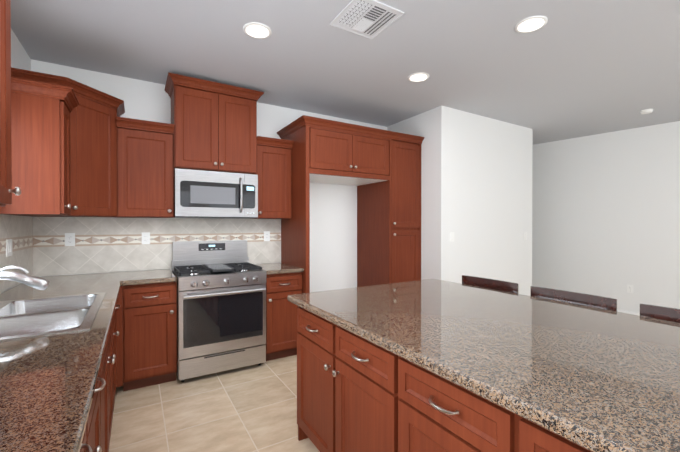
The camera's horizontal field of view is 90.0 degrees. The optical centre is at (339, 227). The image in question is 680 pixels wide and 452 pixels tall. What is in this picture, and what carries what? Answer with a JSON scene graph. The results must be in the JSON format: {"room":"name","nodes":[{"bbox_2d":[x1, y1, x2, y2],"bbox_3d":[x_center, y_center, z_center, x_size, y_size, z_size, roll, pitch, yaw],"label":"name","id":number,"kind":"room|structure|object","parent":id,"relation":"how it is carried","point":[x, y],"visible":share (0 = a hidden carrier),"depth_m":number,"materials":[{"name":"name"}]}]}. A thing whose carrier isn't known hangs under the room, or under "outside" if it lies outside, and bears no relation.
{"room":"kitchen","nodes":[
{"label":"kitchen","id":0,"kind":"room"},
{"bbox_2d":[0,29,30,293],"bbox_3d":[-0.892,-0.021,-0.116,0.150,2.740,7.150,0,0,-31],"label":"wall","id":1,"kind":"structure","parent":0,"point":[20,58],"depth_m":2.55,"materials":[{"name":"white paint"}]},
{"bbox_2d":[0,0,19,211],"bbox_3d":[-1.279,-0.573,1.002,0.339,0.990,0.530,0,0,-31],"label":"upper cabinet","id":2,"kind":"object","parent":1,"relation":"attached to","point":[9,76],"depth_m":1.28,"materials":[{"name":"brown wood"}]},
{"bbox_2d":[0,214,32,292],"bbox_3d":[-1.299,0.176,0.716,0.008,0.502,4.992,0,0,-31],"label":"backsplash","id":3,"kind":"structure","parent":1,"relation":"attached to","point":[18,230],"depth_m":2.46,"materials":[{"name":"beige tile"}]},
{"bbox_2d":[6,239,11,256],"bbox_3d":[-2.252,0.139,2.317,0.010,0.115,0.116,0,0,-31],"label":"light switch","id":4,"kind":"object","parent":3,"relation":"attached to","point":[8,247],"visible":1,"depth_m":2.30,"materials":[{"name":"white plastic"}]},
{"bbox_2d":[0,80,71,215],"bbox_3d":[-2.056,-0.504,2.296,0.339,0.835,0.288,0,0,-31],"label":"upper cabinet","id":5,"kind":"object","parent":1,"relation":"attached to","point":[69,147],"depth_m":2.21,"materials":[{"name":"brown wood"}]},
{"bbox_2d":[20,69,127,217],"bbox_3d":[-2.124,-0.586,2.739,0.680,0.995,0.678,0,0,-31],"label":"upper cabinet","id":6,"kind":"object","parent":1,"relation":"attached to","point":[99,133],"depth_m":2.72,"materials":[{"name":"brown wood"}]},
{"bbox_2d":[31,59,386,292],"bbox_3d":[-1.002,-0.046,3.901,3.800,2.740,0.150,0,0,-31],"label":"wall","id":7,"kind":"structure","parent":0,"point":[333,236],"depth_m":4.22,"materials":[{"name":"white paint"}]},
{"bbox_2d":[128,118,174,217],"bbox_3d":[-1.791,-0.509,3.138,0.437,0.835,0.338,0,0,-31],"label":"upper cabinet","id":8,"kind":"object","parent":7,"relation":"attached to","point":[150,170],"depth_m":3.01,"materials":[{"name":"brown wood"}]},
{"bbox_2d":[33,217,280,276],"bbox_3d":[-1.642,0.160,3.426,2.213,0.502,0.008,0,0,-31],"label":"backsplash","id":9,"kind":"structure","parent":7,"relation":"attached to","point":[102,245],"depth_m":3.21,"materials":[{"name":"beige tile"}]},
{"bbox_2d":[65,233,74,245],"bbox_3d":[-2.367,0.108,2.980,0.070,0.115,0.008,0,0,-31],"label":"electrical outlet","id":10,"kind":"object","parent":9,"relation":"attached to","point":[69,239],"visible":1,"depth_m":2.98,"materials":[{"name":"white plastic"}]},
{"bbox_2d":[142,232,149,243],"bbox_3d":[-1.872,0.106,3.278,0.070,0.115,0.008,0,0,-31],"label":"electrical outlet","id":11,"kind":"object","parent":9,"relation":"attached to","point":[145,237],"visible":1,"depth_m":3.28,"materials":[{"name":"white plastic"}]},
{"bbox_2d":[264,231,269,240],"bbox_3d":[-0.838,0.102,3.900,0.070,0.115,0.008,0,0,-31],"label":"electrical outlet","id":12,"kind":"object","parent":9,"relation":"attached to","point":[266,235],"visible":1,"depth_m":3.90,"materials":[{"name":"white plastic"}]},
{"bbox_2d":[168,73,227,171],"bbox_3d":[-1.401,-0.955,3.340,0.439,0.815,0.388,0,0,-31],"label":"upper cabinet","id":13,"kind":"object","parent":7,"relation":"attached to","point":[199,108],"depth_m":3.18,"materials":[{"name":"brown wood"}]},
{"bbox_2d":[174,168,257,218],"bbox_3d":[-1.244,-0.314,3.391,0.754,0.442,0.468,0,0,-31],"label":"microwave","id":14,"kind":"object","parent":13,"relation":"attached to","point":[210,194],"visible":0.98,"depth_m":3.22,"materials":[{"name":"silver metal"}]},
{"bbox_2d":[228,85,259,175],"bbox_3d":[-1.128,-0.956,3.504,0.440,0.815,0.388,0,0,-31],"label":"upper cabinet","id":15,"kind":"object","parent":7,"relation":"attached to","point":[243,140],"depth_m":3.38,"materials":[{"name":"brown wood"}]},
{"bbox_2d":[252,136,293,218],"bbox_3d":[-0.779,-0.512,3.746,0.401,0.835,0.338,0,0,-31],"label":"upper cabinet","id":16,"kind":"object","parent":7,"relation":"attached to","point":[275,178],"depth_m":3.61,"materials":[{"name":"brown wood"}]},
{"bbox_2d":[109,355,319,451],"bbox_3d":[2.703,1.381,2.841,9.350,0.100,8.800,0,0,-31],"label":"floor","id":17,"kind":"structure","parent":0,"point":[251,408],"depth_m":2.42,"materials":[{"name":"beige tile"}]},
{"bbox_2d":[0,270,176,451],"bbox_3d":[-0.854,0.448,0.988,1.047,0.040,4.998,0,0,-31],"label":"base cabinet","id":18,"kind":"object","parent":17,"relation":"on","point":[58,391],"depth_m":1.30,"materials":[{"name":"brown wood"}]},
{"bbox_2d":[0,270,51,305],"bbox_3d":[-1.584,0.314,1.611,0.319,0.208,0.120,0,0,-31],"label":"faucet","id":19,"kind":"object","parent":18,"relation":"on","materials":[{"name":"silver metal"}]},
{"bbox_2d":[0,290,107,341],"bbox_3d":[-1.502,0.510,1.650,0.550,0.184,0.890,0,0,-31],"label":"sink","id":20,"kind":"object","parent":18,"relation":"in","point":[57,313],"depth_m":1.70,"materials":[{"name":"silver metal"}]},
{"bbox_2d":[171,240,265,381],"bbox_3d":[-1.173,0.735,3.280,0.754,1.185,0.722,0,0,-31],"label":"range","id":21,"kind":"object","parent":17,"relation":"on","point":[221,306],"visible":0.98,"depth_m":3.06,"materials":[{"name":"silver metal"}]},
{"bbox_2d":[265,274,301,360],"bbox_3d":[-0.706,0.890,3.635,0.397,0.872,0.618,0,0,-31],"label":"base cabinet","id":22,"kind":"object","parent":17,"relation":"on","point":[281,314],"depth_m":3.37,"materials":[{"name":"brown wood"}]},
{"bbox_2d":[254,262,303,273],"bbox_3d":[-0.699,0.432,3.619,0.401,0.040,0.648,0,0,-31],"label":"countertop","id":23,"kind":"structure","parent":22,"relation":"on","point":[270,268],"depth_m":3.42,"materials":[{"name":"brown stone"}]},
{"bbox_2d":[277,115,424,292],"bbox_3d":[0.150,0.108,4.078,1.634,2.430,0.732,0,0,-31],"label":"surround","id":24,"kind":"object","parent":17,"relation":"on","point":[380,169],"visible":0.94,"depth_m":3.97,"materials":[{"name":"brown wood"}]},
{"bbox_2d":[297,307,582,451],"bbox_3d":[0.920,0.905,1.172,1.144,0.872,2.873,0,0,-31],"label":"kitchen island","id":25,"kind":"object","parent":17,"relation":"on","point":[353,396],"depth_m":1.39,"materials":[{"name":"brown wood"}]},
{"bbox_2d":[287,279,679,451],"bbox_3d":[0.968,0.446,1.195,1.276,0.042,2.923,0,0,-31],"label":"island countertop","id":26,"kind":"structure","parent":25,"relation":"on","point":[591,379],"depth_m":1.17,"materials":[{"name":"brown stone"}]},
{"bbox_2d":[462,275,517,293],"bbox_3d":[0.915,0.856,2.388,0.442,0.955,0.456,0,0,-31],"label":"stool","id":27,"kind":"object","parent":17,"relation":"on","point":[505,286],"visible":0.06,"depth_m":2.46,"materials":[{"name":"brown wood"}]},
{"bbox_2d":[531,286,616,311],"bbox_3d":[1.184,0.859,1.902,0.442,0.955,0.456,0,0,-31],"label":"stool","id":28,"kind":"object","parent":17,"relation":"on","point":[595,301],"visible":0.12,"depth_m":1.97,"materials":[{"name":"brown wood"}]},
{"bbox_2d":[640,304,679,322],"bbox_3d":[1.456,0.862,1.411,0.442,0.955,0.456,0,0,-31],"label":"stool","id":29,"kind":"object","parent":17,"relation":"on","point":[661,313],"visible":0.08,"depth_m":1.63,"materials":[{"name":"brown wood"}]},
{"bbox_2d":[11,0,679,144],"bbox_3d":[2.703,-1.459,2.824,9.350,0.100,8.800,0,0,-31],"label":"ceiling","id":30,"kind":"structure","parent":0,"point":[570,69],"depth_m":2.75,"materials":[{"name":"white paint"}]},
{"bbox_2d":[243,22,271,38],"bbox_3d":[-0.590,-1.403,2.432,0.200,0.007,0.200,0,0,-31],"label":"recessed light","id":31,"kind":"object","parent":30,"relation":"in","point":[257,30],"visible":1,"depth_m":2.42,"materials":[{"name":"white plastic"}]},
{"bbox_2d":[330,0,403,38],"bbox_3d":[0.175,-1.399,2.285,0.360,0.013,0.360,0,0,-31],"label":"ceiling vent","id":32,"kind":"object","parent":30,"relation":"in","point":[370,19],"visible":1,"depth_m":2.27,"materials":[{"name":"white metal"}]},
{"bbox_2d":[408,72,428,81],"bbox_3d":[0.736,-1.408,3.194,0.200,0.007,0.200,0,0,-31],"label":"recessed light","id":33,"kind":"object","parent":30,"relation":"in","point":[418,77],"visible":1,"depth_m":3.19,"materials":[{"name":"white plastic"}]},
{"bbox_2d":[515,15,547,32],"bbox_3d":[1.322,-1.403,2.356,0.200,0.007,0.200,0,0,-31],"label":"recessed light","id":34,"kind":"object","parent":30,"relation":"in","point":[530,24],"visible":1,"depth_m":2.35,"materials":[{"name":"white plastic"}]},
{"bbox_2d":[640,109,652,113],"bbox_3d":[3.715,-1.400,4.121,0.124,0.034,0.124,0,0,-31],"label":"smoke detector","id":35,"kind":"object","parent":30,"relation":"attached to","point":[646,111],"visible":1,"depth_m":4.10,"materials":[{"name":"white plastic"}]},
{"bbox_2d":[387,105,532,295],"bbox_3d":[1.688,-0.052,4.928,1.870,2.740,1.162,0,0,-31],"label":"wall block","id":36,"kind":"object","parent":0,"point":[476,184],"visible":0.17,"depth_m":4.28,"materials":[{"name":"white paint"}]},
{"bbox_2d":[450,232,453,241],"bbox_3d":[1.337,0.113,4.048,0.070,0.115,0.010,0,0,-31],"label":"light switch","id":37,"kind":"object","parent":36,"relation":"attached to","point":[451,236],"visible":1,"depth_m":4.04,"materials":[{"name":"white plastic"}]},
{"bbox_2d":[532,121,679,312],"bbox_3d":[4.792,-0.049,4.356,0.150,2.740,9.000,0,0,-42],"label":"wall","id":38,"kind":"structure","parent":0,"point":[605,214],"depth_m":5.07,"materials":[{"name":"white paint"}]},
{"bbox_2d":[617,310,639,315],"bbox_3d":[4.731,1.272,4.311,0.012,0.100,8.800,0,0,-42],"label":"baseboard","id":39,"kind":"structure","parent":38,"relation":"attached to","point":[629,312],"depth_m":4.92,"materials":[{"name":"white wood"}]},
{"bbox_2d":[627,285,632,292],"bbox_3d":[4.194,0.888,4.915,0.008,0.115,0.070,0,0,-42],"label":"electrical outlet","id":40,"kind":"object","parent":38,"relation":"attached to","point":[629,288],"visible":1,"depth_m":4.91,"materials":[{"name":"white plastic"}]}
]}

